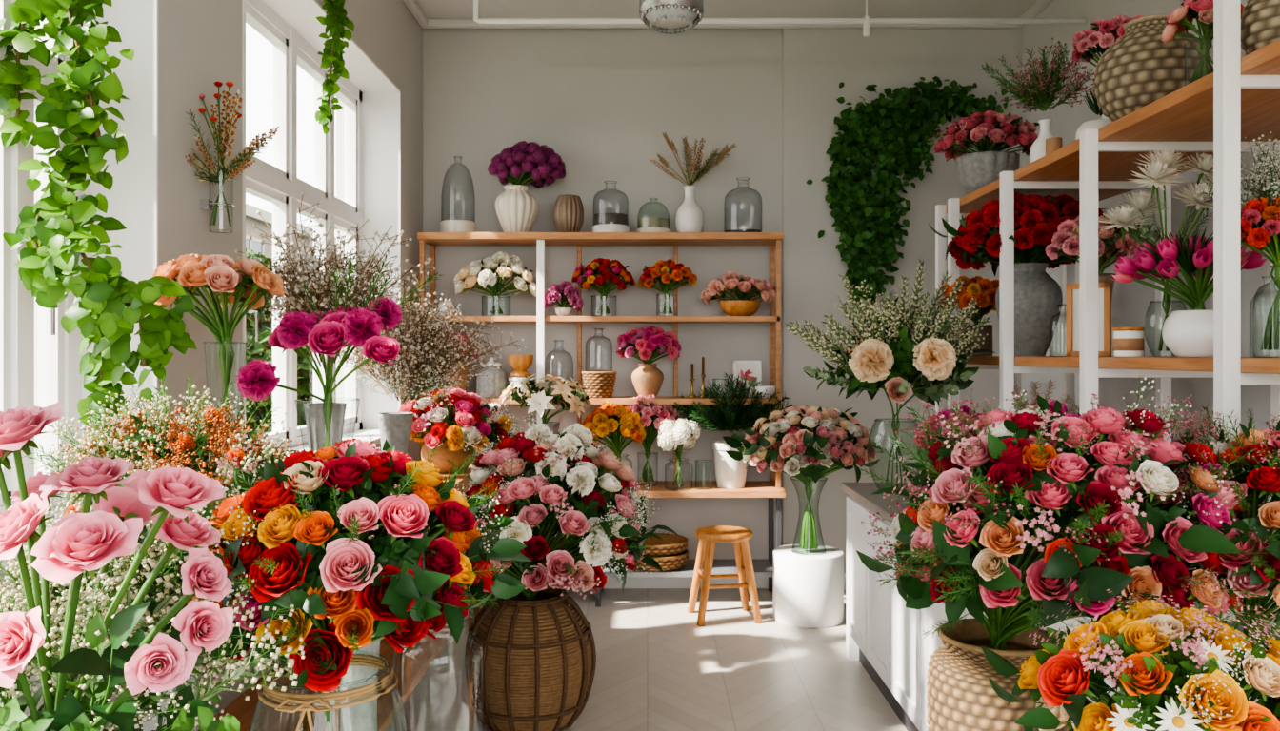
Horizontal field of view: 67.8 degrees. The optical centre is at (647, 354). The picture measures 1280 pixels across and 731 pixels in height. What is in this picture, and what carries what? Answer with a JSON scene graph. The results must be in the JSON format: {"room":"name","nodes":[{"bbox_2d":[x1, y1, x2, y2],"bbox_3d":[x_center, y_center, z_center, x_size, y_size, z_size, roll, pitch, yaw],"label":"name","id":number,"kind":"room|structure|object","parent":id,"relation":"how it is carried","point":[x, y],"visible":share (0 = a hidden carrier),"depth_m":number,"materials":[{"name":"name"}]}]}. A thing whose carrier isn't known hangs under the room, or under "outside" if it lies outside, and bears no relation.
{"room":"flower shop","nodes":[
{"label":"flower shop","id":0,"kind":"room"},
{"bbox_2d":[0,0,422,730],"bbox_3d":[-1.570,-0.300,2.300,0.360,3.500,7.200,0,0,0],"label":"wall","id":1,"kind":"structure","parent":0,"point":[200,42],"depth_m":3.05,"materials":[{"name":"grey paint"}]},
{"bbox_2d":[0,0,80,513],"bbox_3d":[-1.625,-0.510,1.595,0.121,1.920,2.190,0,0,0],"label":"window","id":2,"kind":"structure","parent":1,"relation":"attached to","point":[59,376],"depth_m":2.44,"materials":[{"name":"white paint"}]},
{"bbox_2d":[0,0,197,447],"bbox_3d":[-1.351,-0.560,2.297,0.558,1.633,0.213,0,0,21],"label":"ivy","id":3,"kind":"object","parent":1,"relation":"hanging from","point":[114,303],"visible":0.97,"depth_m":2.29,"materials":[{"name":"green plant"}]},
{"bbox_2d":[200,200,234,210],"bbox_3d":[-1.340,-0.465,2.970,0.098,0.030,0.077,0,0,0],"label":"bracket","id":4,"kind":"object","parent":1,"relation":"attached to","point":[205,205],"visible":0.98,"depth_m":2.96,"materials":[{"name":"silver metal"}]},
{"bbox_2d":[184,80,279,233],"bbox_3d":[-1.385,-0.609,2.946,0.421,0.458,0.414,0,0,-28],"label":"flowers","id":5,"kind":"object","parent":1,"relation":"attached to","point":[244,158],"visible":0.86,"depth_m":2.91,"materials":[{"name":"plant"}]},
{"bbox_2d":[80,0,400,499],"bbox_3d":[-1.544,-0.526,2.926,0.312,1.912,4.852,0,0,0],"label":"trim","id":6,"kind":"structure","parent":1,"relation":"attached to","point":[132,198],"depth_m":2.69,"materials":[{"name":"white paint"}]},
{"bbox_2d":[244,0,363,456],"bbox_3d":[-1.625,-0.510,4.312,0.121,1.920,2.065,0,0,0],"label":"frame","id":7,"kind":"object","parent":1,"relation":"attached to","point":[278,184],"visible":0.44,"depth_m":4.33,"materials":[{"name":"white paint"}]},
{"bbox_2d":[259,429,380,468],"bbox_3d":[-1.470,0.435,4.312,0.260,0.030,2.055,0,0,0],"label":"sill","id":8,"kind":"structure","parent":1,"relation":"attached to","point":[362,434],"depth_m":4.80,"materials":[{"name":"white paint"}]},
{"bbox_2d":[315,0,354,134],"bbox_3d":[-1.303,-1.394,3.971,0.175,0.956,0.131,0,0,44],"label":"strand","id":9,"kind":"object","parent":1,"relation":"attached to","point":[335,20],"visible":1,"depth_m":3.97,"materials":[{"name":"green plant"}]},
{"bbox_2d":[402,0,1053,28],"bbox_3d":[0.455,-2.025,2.280,3.690,0.050,7.160,0,0,0],"label":"trim","id":10,"kind":"structure","parent":1,"relation":"attached to","point":[412,6],"depth_m":5.81,"materials":[{"name":"paint"}]},
{"bbox_2d":[303,402,346,454],"bbox_3d":[-1.100,0.349,3.250,0.140,0.361,0.140,0,0,0],"label":"vase","id":11,"kind":"object","parent":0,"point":[313,411],"depth_m":3.20,"materials":[{"name":"clear glass"}]},
{"bbox_2d":[377,412,413,486],"bbox_3d":[-0.980,0.379,3.700,0.140,0.301,0.140,0,0,0],"label":"vase","id":12,"kind":"object","parent":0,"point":[395,428],"depth_m":3.65,"materials":[{"name":"grey ceramic"}]},
{"bbox_2d":[420,440,475,473],"bbox_3d":[-0.900,0.454,4.300,0.240,0.150,0.240,0,0,0],"label":"vase","id":13,"kind":"object","parent":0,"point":[439,460],"depth_m":4.20,"materials":[{"name":"ceramic"}]},
{"bbox_2d":[422,28,1020,573],"bbox_3d":[0.325,-0.300,5.930,4.150,3.500,0.140,0,0,0],"label":"wall","id":14,"kind":"structure","parent":0,"point":[604,100],"depth_m":5.90,"materials":[{"name":"grey paint"}]},
{"bbox_2d":[520,573,846,590],"bbox_3d":[0.455,1.400,5.872,3.690,0.100,0.055,0,0,0],"label":"baseboard","id":15,"kind":"structure","parent":14,"relation":"attached to","point":[630,582],"depth_m":5.88,"materials":[{"name":"white paint"}]},
{"bbox_2d":[806,76,1009,309],"bbox_3d":[1.576,-0.978,5.753,1.215,1.410,0.268,0,0,4],"label":"ivy","id":16,"kind":"object","parent":14,"relation":"attached to","point":[902,120],"depth_m":5.73,"materials":[{"name":"green plant"}]},
{"bbox_2d":[415,0,1037,19],"bbox_3d":[0.325,-2.100,2.300,4.150,0.100,7.400,0,0,0],"label":"ceiling","id":17,"kind":"structure","parent":0,"point":[431,9],"depth_m":5.64,"materials":[{"name":"paint"}]},
{"bbox_2d":[639,0,703,34],"bbox_3d":[0.100,-1.705,4.000,0.270,0.690,0.270,0,0,0],"label":"pendant light","id":18,"kind":"object","parent":17,"relation":"hanging from","point":[673,14],"visible":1,"depth_m":3.94,"materials":[{"name":"silver metal"}]},
{"bbox_2d":[473,0,1085,37],"bbox_3d":[0.690,-1.860,5.000,3.211,0.380,0.060,0,0,0],"label":"rail","id":19,"kind":"object","parent":17,"relation":"hanging from","point":[866,20],"depth_m":4.99,"materials":[{"name":"white metal"}]},
{"bbox_2d":[384,588,1173,730],"bbox_3d":[0.325,1.500,2.300,4.150,0.100,7.400,0,0,0],"label":"floor","id":20,"kind":"structure","parent":0,"point":[656,670],"depth_m":4.28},
{"bbox_2d":[157,463,480,730],"bbox_3d":[-1.070,0.990,3.540,0.580,0.920,2.120,0,0,0],"label":"console table","id":21,"kind":"object","parent":20,"relation":"on","point":[410,666],"visible":0.03,"depth_m":3.14,"materials":[{"name":"brown wood"}]},
{"bbox_2d":[152,253,284,506],"bbox_3d":[-1.164,0.130,2.577,0.341,0.801,0.313,0,0,-13],"label":"rose","id":22,"kind":"object","parent":21,"relation":"on","point":[229,282],"visible":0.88,"depth_m":2.57,"materials":[{"name":"orange plant"}]},
{"bbox_2d":[234,190,430,454],"bbox_3d":[-1.044,0.006,3.086,0.569,1.047,0.676,0,0,4],"label":"branches","id":23,"kind":"object","parent":21,"relation":"on","point":[313,411],"visible":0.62,"depth_m":3.05,"materials":[{"name":"beige plant"}]},
{"bbox_2d":[236,247,441,446],"bbox_3d":[-0.834,0.104,2.625,0.385,0.850,0.521,0,0,12],"label":"peony","id":24,"kind":"object","parent":21,"relation":"on","point":[325,334],"visible":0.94,"depth_m":2.56,"materials":[{"name":"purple plant"}]},
{"bbox_2d":[214,590,475,730],"bbox_3d":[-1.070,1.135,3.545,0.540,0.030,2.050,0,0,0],"label":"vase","id":25,"kind":"object","parent":21,"relation":"attached to","point":[410,666],"depth_m":3.13,"materials":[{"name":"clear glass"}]},
{"bbox_2d":[337,257,525,486],"bbox_3d":[-0.957,0.077,3.674,0.754,0.905,0.653,0,0,38],"label":"branches","id":26,"kind":"object","parent":21,"relation":"on","point":[395,428],"visible":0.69,"depth_m":3.65,"materials":[{"name":"beige plant"}]},
{"bbox_2d":[397,384,525,473],"bbox_3d":[-0.836,0.328,4.181,0.619,0.402,0.485,0,0,-3],"label":"arrangement","id":27,"kind":"object","parent":21,"relation":"on","point":[470,419],"visible":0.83,"depth_m":4.08,"materials":[{"name":"plant"}]},
{"bbox_2d":[445,411,679,730],"bbox_3d":[-0.385,0.837,3.680,0.906,1.240,0.840,0,0,35],"label":"bouquet","id":28,"kind":"object","parent":20,"relation":"on","point":[536,670],"visible":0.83,"depth_m":3.54,"materials":[{"name":"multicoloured plant"}]},
{"bbox_2d":[417,232,786,606],"bbox_3d":[-0.270,0.372,5.635,2.120,2.155,0.430,0,0,0],"label":"wooden shelf unit","id":29,"kind":"object","parent":20,"relation":"on","point":[771,489],"visible":0.53,"depth_m":5.55,"materials":[{"name":"brown wood"}]},
{"bbox_2d":[436,330,478,393],"bbox_3d":[-1.162,0.058,5.656,0.314,0.406,0.282,0,0,-20],"label":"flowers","id":30,"kind":"object","parent":29,"relation":"on","point":[462,386],"visible":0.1,"depth_m":5.60,"materials":[{"name":"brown plant"}]},
{"bbox_2d":[440,156,476,232],"bbox_3d":[-1.130,-0.942,5.680,0.208,0.472,0.208,0,0,0],"label":"bottle","id":31,"kind":"object","parent":29,"relation":"on","point":[446,226],"visible":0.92,"depth_m":5.59,"materials":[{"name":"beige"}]},
{"bbox_2d":[476,357,506,398],"bbox_3d":[-0.930,0.139,5.680,0.178,0.240,0.182,0,0,-13],"label":"jar","id":32,"kind":"object","parent":29,"relation":"on","point":[486,387],"visible":0.73,"depth_m":5.61,"materials":[{"name":"white ceramic"}]},
{"bbox_2d":[453,251,537,314],"bbox_3d":[-0.899,-0.416,5.657,0.515,0.387,0.366,0,0,0],"label":"arrangement","id":33,"kind":"object","parent":29,"relation":"on","point":[499,268],"visible":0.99,"depth_m":5.59,"materials":[{"name":"white plant"}]},
{"bbox_2d":[507,355,533,398],"bbox_3d":[-0.755,0.132,5.660,0.150,0.256,0.150,0,0,0],"label":"stacked bowls","id":34,"kind":"object","parent":29,"relation":"on","point":[520,364],"visible":0.73,"depth_m":5.61,"materials":[{"name":"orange wood"}]},
{"bbox_2d":[487,140,566,232],"bbox_3d":[-0.708,-0.992,5.682,0.445,0.572,0.315,0,0,14],"label":"bouquet","id":35,"kind":"object","parent":29,"relation":"on","point":[524,163],"visible":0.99,"depth_m":5.59,"materials":[{"name":"purple plant"}]},
{"bbox_2d":[494,373,594,441],"bbox_3d":[-0.575,0.442,5.407,0.564,0.675,0.445,0,0,0],"label":"lily arrangement","id":36,"kind":"object","parent":29,"relation":"on","point":[540,400],"visible":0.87,"depth_m":5.31,"materials":[{"name":"beige plant"}]},
{"bbox_2d":[544,280,583,316],"bbox_3d":[-0.508,-0.328,5.642,0.256,0.209,0.228,0,0,0],"label":"posy","id":37,"kind":"object","parent":29,"relation":"on","point":[570,294],"visible":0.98,"depth_m":5.60,"materials":[{"name":"pink plant"}]},
{"bbox_2d":[553,194,583,232],"bbox_3d":[-0.470,-0.824,5.680,0.180,0.235,0.178,0,0,20],"label":"bronze vase","id":38,"kind":"object","parent":29,"relation":"on","point":[569,210],"visible":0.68,"depth_m":5.62,"materials":[{"name":"ceramic"}]},
{"bbox_2d":[580,371,616,398],"bbox_3d":[-0.290,0.180,5.660,0.211,0.154,0.211,0,0,0],"label":"wicker basket","id":39,"kind":"object","parent":29,"relation":"on","point":[603,381],"visible":0.94,"depth_m":5.58,"materials":[{"name":"brown wicker"}]},
{"bbox_2d":[571,258,635,313],"bbox_3d":[-0.260,-0.398,5.662,0.342,0.351,0.334,0,0,39],"label":"arrangement","id":40,"kind":"object","parent":29,"relation":"on","point":[585,276],"visible":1,"depth_m":5.59,"materials":[{"name":"red plant"}]},
{"bbox_2d":[592,191,629,232],"bbox_3d":[-0.220,-0.867,5.680,0.223,0.323,0.223,0,0,0],"label":"apothecary jar","id":41,"kind":"object","parent":29,"relation":"on","point":[610,222],"visible":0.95,"depth_m":5.59,"materials":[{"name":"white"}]},
{"bbox_2d":[581,400,646,477],"bbox_3d":[-0.203,0.525,5.510,0.367,0.507,0.332,0,0,18],"label":"bouquet","id":42,"kind":"object","parent":29,"relation":"on","point":[602,422],"visible":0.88,"depth_m":5.45,"materials":[{"name":"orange plant"}]},
{"bbox_2d":[614,394,678,484],"bbox_3d":[-0.007,0.505,5.618,0.380,0.548,0.302,0,0,0],"label":"bouquet","id":43,"kind":"object","parent":29,"relation":"on","point":[652,414],"visible":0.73,"depth_m":5.56,"materials":[{"name":"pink plant"}]},
{"bbox_2d":[631,363,663,397],"bbox_3d":[0.000,0.159,5.660,0.192,0.200,0.192,0,0,0],"label":"vase","id":44,"kind":"object","parent":29,"relation":"on","point":[647,380],"depth_m":5.60,"materials":[{"name":"ceramic"}]},
{"bbox_2d":[616,325,681,397],"bbox_3d":[-0.006,0.044,5.662,0.348,0.429,0.368,0,0,-43],"label":"flower arrangement","id":45,"kind":"object","parent":29,"relation":"on","point":[647,343],"visible":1,"depth_m":5.59,"materials":[{"name":"plant"}]},
{"bbox_2d":[636,198,670,232],"bbox_3d":[0.035,-0.817,5.680,0.208,0.222,0.208,0,0,0],"label":"jar","id":46,"kind":"object","parent":29,"relation":"on","point":[645,225],"visible":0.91,"depth_m":5.60,"materials":[{"name":"beige ceramic"}]},
{"bbox_2d":[634,533,689,572],"bbox_3d":[0.050,1.180,5.670,0.394,0.158,0.394,0,0,-9],"label":"basket","id":47,"kind":"object","parent":29,"relation":"on","point":[673,548],"visible":0.57,"depth_m":5.52,"materials":[{"name":"wicker"}]},
{"bbox_2d":[638,259,697,313],"bbox_3d":[0.126,-0.395,5.655,0.339,0.344,0.302,0,0,-18],"label":"arrangement","id":48,"kind":"object","parent":29,"relation":"on","point":[667,277],"visible":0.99,"depth_m":5.61,"materials":[{"name":"orange plant"}]},
{"bbox_2d":[656,418,700,491],"bbox_3d":[0.182,0.574,5.506,0.259,0.409,0.268,0,0,-3],"label":"hydrangea","id":49,"kind":"object","parent":29,"relation":"on","point":[679,434],"visible":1,"depth_m":5.46,"materials":[{"name":"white plant"}]},
{"bbox_2d":[650,131,736,232],"bbox_3d":[0.271,-1.024,5.657,0.541,0.636,0.424,0,0,0],"label":"wheat","id":50,"kind":"object","parent":29,"relation":"on","point":[689,218],"visible":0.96,"depth_m":5.63,"materials":[{"name":"beige plant"}]},
{"bbox_2d":[675,185,703,232],"bbox_3d":[0.250,-0.851,5.680,0.170,0.290,0.170,0,0,0],"label":"vase","id":51,"kind":"object","parent":50,"relation":"on","point":[689,218],"depth_m":5.62,"materials":[{"name":"white ceramic"}]},
{"bbox_2d":[688,357,706,398],"bbox_3d":[0.297,0.139,5.660,0.113,0.240,0.048,0,0,0],"label":"brass candlesticks","id":52,"kind":"object","parent":29,"relation":"on","point":[703,375],"visible":0.95,"depth_m":5.65,"materials":[{"name":"gold metal"}]},
{"bbox_2d":[712,440,747,488],"bbox_3d":[0.490,0.650,5.600,0.221,0.262,0.221,0,0,0],"label":"vase","id":53,"kind":"object","parent":29,"relation":"on","point":[730,473],"depth_m":5.52,"materials":[{"name":"white ceramic"}]},
{"bbox_2d":[671,372,793,488],"bbox_3d":[0.480,0.435,5.604,0.701,0.692,0.521,0,0,-6],"label":"fern","id":54,"kind":"object","parent":29,"relation":"on","point":[730,473],"visible":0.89,"depth_m":5.52,"materials":[{"name":"green plant"}]},
{"bbox_2d":[700,270,775,316],"bbox_3d":[0.556,-0.358,5.659,0.460,0.270,0.314,0,0,-8],"label":"flower arrangement","id":55,"kind":"object","parent":29,"relation":"on","point":[745,287],"visible":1,"depth_m":5.58,"materials":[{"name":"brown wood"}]},
{"bbox_2d":[720,300,759,316],"bbox_3d":[0.550,-0.268,5.660,0.240,0.090,0.240,0,0,0],"label":"vase","id":56,"kind":"object","parent":55,"relation":"on","point":[730,308],"depth_m":5.57,"materials":[{"name":"brown wood"}]},
{"bbox_2d":[733,360,761,397],"bbox_3d":[0.598,0.149,5.764,0.170,0.220,0.072,0,0,-6],"label":"picture frame","id":57,"kind":"object","parent":29,"relation":"on","point":[752,370],"visible":0.8,"depth_m":5.74,"materials":[{"name":"white paper"}]},
{"bbox_2d":[754,385,775,398],"bbox_3d":[0.690,0.224,5.610,0.120,0.070,0.120,0,0,0],"label":"bowl","id":58,"kind":"object","parent":29,"relation":"on","point":[770,389],"visible":0.88,"depth_m":5.57,"materials":[{"name":"ceramic"}]},
{"bbox_2d":[687,525,761,626],"bbox_3d":[0.420,1.212,5.240,0.360,0.483,0.316,0,0,-9],"label":"wooden stool","id":59,"kind":"object","parent":20,"relation":"on","point":[708,536],"visible":1,"depth_m":5.14,"materials":[{"name":"brown wood"}]},
{"bbox_2d":[773,544,843,628],"bbox_3d":[0.880,1.265,5.220,0.384,0.370,0.384,0,0,0],"label":"pedestal","id":60,"kind":"object","parent":20,"relation":"on","point":[809,588],"visible":0.95,"depth_m":5.06,"materials":[{"name":"paint"}]},
{"bbox_2d":[722,404,884,553],"bbox_3d":[0.848,0.675,5.136,0.794,0.807,0.703,0,0,-20],"label":"bouquet","id":61,"kind":"object","parent":60,"relation":"on","point":[828,441],"visible":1,"depth_m":5.03,"materials":[{"name":"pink plant"}]},
{"bbox_2d":[840,482,1119,730],"bbox_3d":[1.192,1.035,3.740,0.515,0.830,1.720,0,0,0],"label":"base cabinet","id":62,"kind":"object","parent":20,"relation":"on","point":[886,636],"visible":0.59,"depth_m":3.88,"materials":[{"name":"paint"}]},
{"bbox_2d":[840,482,1019,570],"bbox_3d":[1.192,0.640,3.740,0.515,0.040,1.720,0,0,0],"label":"countertop","id":63,"kind":"structure","parent":62,"relation":"on","point":[861,492],"depth_m":4.12,"materials":[{"name":"grey stone"}]},
{"bbox_2d":[784,260,996,488],"bbox_3d":[1.067,0.095,4.262,0.930,1.047,0.742,0,0,6],"label":"bouquet","id":64,"kind":"object","parent":63,"relation":"on","point":[888,355],"visible":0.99,"depth_m":4.13,"materials":[{"name":"green plant"}]},
{"bbox_2d":[913,403,984,449],"bbox_3d":[1.265,0.408,3.845,0.336,0.423,0.328,0,0,-43],"label":"flowers","id":65,"kind":"object","parent":63,"relation":"on","point":[966,410],"visible":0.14,"depth_m":3.83,"materials":[{"name":"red plant"}]},
{"bbox_2d":[856,372,1279,730],"bbox_3d":[0.965,0.555,2.182,0.866,1.029,0.911,0,0,42],"label":"bouquet","id":66,"kind":"object","parent":20,"relation":"on","point":[1054,497],"visible":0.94,"depth_m":2.03,"materials":[{"name":"pink plant"}]},
{"bbox_2d":[935,0,1279,708],"bbox_3d":[1.800,-0.025,3.361,0.688,2.950,2.922,0,0,0],"label":"shelving","id":67,"kind":"object","parent":20,"relation":"on","point":[1213,114],"visible":0.42,"depth_m":3.16,"materials":[{"name":"brown wood"}]},
{"bbox_2d":[937,276,999,356],"bbox_3d":[1.568,-0.185,4.598,0.350,0.388,0.329,0,0,0],"label":"bouquet","id":68,"kind":"object","parent":67,"relation":"on","point":[985,290],"visible":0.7,"depth_m":4.55,"materials":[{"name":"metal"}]},
{"bbox_2d":[927,110,1039,194],"bbox_3d":[1.631,-0.959,4.579,0.495,0.415,0.429,0,0,-29],"label":"potted flowers","id":69,"kind":"object","parent":67,"relation":"on","point":[975,170],"visible":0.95,"depth_m":4.49,"materials":[{"name":"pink plant"}]},
{"bbox_2d":[955,151,1019,194],"bbox_3d":[1.640,-0.851,4.600,0.297,0.200,0.291,0,0,0],"label":"vase","id":70,"kind":"object","parent":69,"relation":"on","point":[975,170],"depth_m":4.49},
{"bbox_2d":[927,192,1109,356],"bbox_3d":[1.647,-0.345,4.127,0.839,0.708,0.550,0,0,-4],"label":"bouquet","id":71,"kind":"object","parent":67,"relation":"on","point":[976,242],"visible":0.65,"depth_m":4.04,"materials":[{"name":"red plant"}]},
{"bbox_2d":[979,38,1095,162],"bbox_3d":[1.607,-1.000,3.887,0.395,0.498,0.479,0,0,-32],"label":"potted flowers","id":72,"kind":"object","parent":67,"relation":"on","point":[1033,94],"visible":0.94,"depth_m":3.83,"materials":[{"name":"plant"}]},
{"bbox_2d":[1029,119,1053,162],"bbox_3d":[1.620,-0.851,3.880,0.120,0.200,0.120,0,0,0],"label":"vase","id":73,"kind":"object","parent":72,"relation":"on","point":[1037,151],"depth_m":3.86,"materials":[{"name":"white ceramic"}]},
{"bbox_2d":[1045,137,1062,155],"bbox_3d":[1.570,-0.791,3.680,0.060,0.080,0.060,0,0,0],"label":"terracotta cup","id":74,"kind":"object","parent":67,"relation":"on","point":[1053,144],"visible":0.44,"depth_m":3.66,"materials":[{"name":"ceramic"}]},
{"bbox_2d":[1066,281,1111,357],"bbox_3d":[1.639,-0.126,3.523,0.150,0.270,0.080,0,0,40],"label":"photo frame","id":75,"kind":"object","parent":67,"relation":"on","point":[1104,289],"visible":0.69,"depth_m":3.48,"materials":[{"name":"brown wood"}]},
{"bbox_2d":[1075,88,1112,139],"bbox_3d":[1.660,-0.875,3.501,0.160,0.248,0.161,0,0,0],"label":"succulent","id":76,"kind":"object","parent":67,"relation":"on","point":[1098,124],"visible":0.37,"depth_m":3.48,"materials":[{"name":"green plant"}]},
{"bbox_2d":[1075,119,1112,139],"bbox_3d":[1.660,-0.801,3.500,0.160,0.100,0.160,0,0,0],"label":"vase","id":77,"kind":"object","parent":76,"relation":"on","point":[1098,124],"depth_m":3.45,"materials":[{"name":"white ceramic"}]},
{"bbox_2d":[1045,215,1147,299],"bbox_3d":[1.742,-0.268,3.677,0.353,0.554,0.329,0,0,-11],"label":"bouquet","id":78,"kind":"object","parent":67,"relation":"on","point":[1066,241],"visible":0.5,"depth_m":3.65,"materials":[{"name":"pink plant"}]},
{"bbox_2d":[1071,14,1143,119],"bbox_3d":[1.840,-1.034,3.733,0.319,0.567,0.333,0,0,43],"label":"stock","id":79,"kind":"object","parent":67,"relation":"on","point":[1106,32],"visible":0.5,"depth_m":3.69,"materials":[{"name":"pink plant"}]},
{"bbox_2d":[1112,326,1144,357],"bbox_3d":[1.575,-0.040,3.120,0.094,0.097,0.094,0,0,0],"label":"candle jar","id":80,"kind":"object","parent":67,"relation":"on","point":[1127,341],"visible":1,"depth_m":3.08,"materials":[{"name":"white ceramic"}]},
{"bbox_2d":[1093,14,1211,121],"bbox_3d":[1.650,-0.920,3.120,0.349,0.337,0.349,0,0,0],"label":"wicker vase","id":81,"kind":"object","parent":67,"relation":"on","point":[1137,70],"visible":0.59,"depth_m":3.01,"materials":[{"name":"beige wicker"}]},
{"bbox_2d":[1096,148,1242,351],"bbox_3d":[1.707,-0.333,3.075,0.464,0.685,0.314,0,0,0],"label":"chrysanthemums","id":82,"kind":"object","parent":67,"relation":"on","point":[1161,168],"visible":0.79,"depth_m":3.08,"materials":[{"name":"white plant"}]},
{"bbox_2d":[1110,226,1267,357],"bbox_3d":[1.562,-0.178,2.764,0.388,0.373,0.343,0,0,0],"label":"tulip","id":83,"kind":"object","parent":67,"relation":"on","point":[1186,333],"visible":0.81,"depth_m":2.73,"materials":[{"name":"plant"}]},
{"bbox_2d":[1161,310,1213,357],"bbox_3d":[1.610,-0.059,2.780,0.190,0.135,0.190,0,0,0],"label":"vase","id":84,"kind":"object","parent":83,"relation":"on","point":[1186,333],"depth_m":2.72,"materials":[{"name":"white ceramic"}]},
{"bbox_2d":[1161,0,1244,83],"bbox_3d":[1.584,-0.891,2.695,0.208,0.279,0.185,0,0,6],"label":"rose","id":85,"kind":"object","parent":67,"relation":"on","point":[1180,20],"visible":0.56,"depth_m":2.69,"materials":[{"name":"pink plant"}]},
{"bbox_2d":[1192,131,1279,277],"bbox_3d":[1.905,-0.320,2.823,0.422,0.658,0.491,0,0,0],"label":"breath","id":86,"kind":"object","parent":67,"relation":"on","point":[1272,189],"visible":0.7,"depth_m":2.84,"materials":[{"name":"white plant"}]},
{"bbox_2d":[1240,195,1279,358],"bbox_3d":[1.653,-0.208,2.501,0.271,0.436,0.240,0,0,-11],"label":"flowers","id":87,"kind":"object","parent":67,"relation":"on","point":[1260,217],"visible":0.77,"depth_m":2.47,"materials":[{"name":"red plant"}]},
{"bbox_2d":[1240,0,1279,55],"bbox_3d":[1.620,-0.835,2.420,0.200,0.168,0.200,0,0,6],"label":"pot","id":88,"kind":"object","parent":67,"relation":"on","point":[1260,20],"visible":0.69,"depth_m":2.39,"materials":[{"name":"beige wicker"}]},
{"bbox_2d":[980,589,1279,730],"bbox_3d":[0.811,0.659,1.429,0.520,0.580,0.462,0,0,-29],"label":"flower bouquet","id":89,"kind":"object","parent":20,"relation":"on","point":[1211,671],"visible":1,"depth_m":1.39,"materials":[{"name":"orange plant"}]},
{"bbox_3d":[-0.820,1.200,1.635,0.960,0.500,1.370,0,0,0],"label":"display table","id":90,"kind":"object","parent":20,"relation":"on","visible":0},
{"bbox_2d":[0,402,305,730],"bbox_3d":[-0.719,0.506,1.237,0.518,0.886,0.419,0,0,6],"label":"bouquet","id":91,"kind":"object","parent":90,"relation":"on","point":[88,541],"visible":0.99,"depth_m":1.19,"materials":[{"name":"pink plant"}]},
{"bbox_2d":[21,374,316,730],"bbox_3d":[-0.995,0.496,2.091,0.678,0.907,0.436,0,0,0],"label":"flower bouquet","id":92,"kind":"object","parent":90,"relation":"on","point":[163,443],"visible":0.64,"depth_m":2.03,"materials":[{"name":"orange plant"}]},
{"bbox_2d":[0,465,345,699],"bbox_3d":[-0.868,0.575,1.533,0.593,0.748,0.587,0,0,26],"label":"breath","id":93,"kind":"object","parent":90,"relation":"on","point":[164,593],"visible":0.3,"depth_m":1.48,"materials":[{"name":"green plant"}]},
{"bbox_2d":[143,433,531,730],"bbox_3d":[-0.520,0.548,1.641,0.635,0.803,0.544,0,0,-6],"label":"bouquet","id":94,"kind":"object","parent":90,"relation":"on","point":[401,584],"visible":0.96,"depth_m":1.50,"materials":[{"name":"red plant"}]},
{"bbox_2d":[248,653,408,730],"bbox_3d":[-0.555,0.747,1.660,0.277,0.403,0.277,0,0,0],"label":"vase","id":95,"kind":"object","parent":94,"relation":"on","point":[329,701],"depth_m":1.58,"materials":[{"name":"clear glass"}]},
{"bbox_2d":[339,473,439,730],"bbox_3d":[-0.586,0.596,2.200,0.359,0.707,0.245,0,0,8],"label":"vase","id":96,"kind":"object","parent":90,"relation":"on","point":[363,717],"visible":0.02,"depth_m":2.20,"materials":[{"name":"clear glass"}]},
{"bbox_3d":[1.350,1.240,2.130,0.300,0.420,0.300,0,0,0],"label":"stand","id":97,"kind":"object","parent":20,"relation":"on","visible":0},
{"bbox_2d":[1140,404,1279,702],"bbox_3d":[1.411,0.557,2.079,0.681,0.945,0.621,0,0,0],"label":"flower bouquet","id":98,"kind":"object","parent":97,"relation":"on","point":[1261,477],"visible":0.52,"depth_m":2.01,"materials":[{"name":"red plant"}]},
{"bbox_2d":[1220,620,1279,702],"bbox_3d":[1.350,0.829,2.130,0.240,0.401,0.240,0,0,0],"label":"rose","id":99,"kind":"object","parent":98,"relation":"on","point":[1241,629],"depth_m":2.20,"materials":[{"name":"beige plant"}]},
{"bbox_3d":[1.750,0.951,4.300,0.200,1.002,0.200,0,0,0],"label":"pot","id":100,"kind":"object","parent":20,"relation":"on","visible":0},
{"bbox_2d":[962,380,1079,416],"bbox_3d":[1.732,0.247,4.273,0.593,0.328,0.550,0,0,-33],"label":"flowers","id":101,"kind":"object","parent":100,"relation":"in","point":[1047,397],"visible":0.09,"depth_m":4.27,"materials":[{"name":"plant"}]},
{"bbox_2d":[1020,0,1270,625],"bbox_3d":[2.350,-0.300,2.300,0.100,3.500,7.200,0,0,0],"label":"wall","id":102,"kind":"structure","parent":0,"point":[1130,302],"depth_m":4.49,"materials":[{"name":"paint"}]},
{"label":"outside","id":103,"kind":"structure","parent":0,"visible":0},
{"bbox_3d":[0.000,1.725,15.000,80.000,0.250,90.000,0,0,0],"label":"ground","id":104,"kind":"structure","parent":103,"visible":0},
{"bbox_2d":[245,248,272,340],"bbox_3d":[-7.776,-0.265,17.548,2.915,3.748,2.969,0,0,0],"label":"tree","id":105,"kind":"object","parent":104,"relation":"on","point":[250,317],"visible":0.09,"depth_m":17.16,"materials":[{"name":"green plant"}]},
{"bbox_2d":[245,326,336,436],"bbox_3d":[-5.604,0.594,14.171,2.081,2.049,2.131,0,0,0],"label":"shrub","id":106,"kind":"object","parent":104,"relation":"on","point":[261,350],"visible":0.24,"depth_m":13.80,"materials":[{"name":"green plant"}]},
{"bbox_2d":[245,203,336,399],"bbox_3d":[-13.500,-1.225,28.500,5.400,5.650,33.400,0,0,0],"label":"neighbouring building","id":107,"kind":"structure","parent":104,"relation":"on","point":[253,240],"depth_m":27.05,"materials":[{"name":"brick"}]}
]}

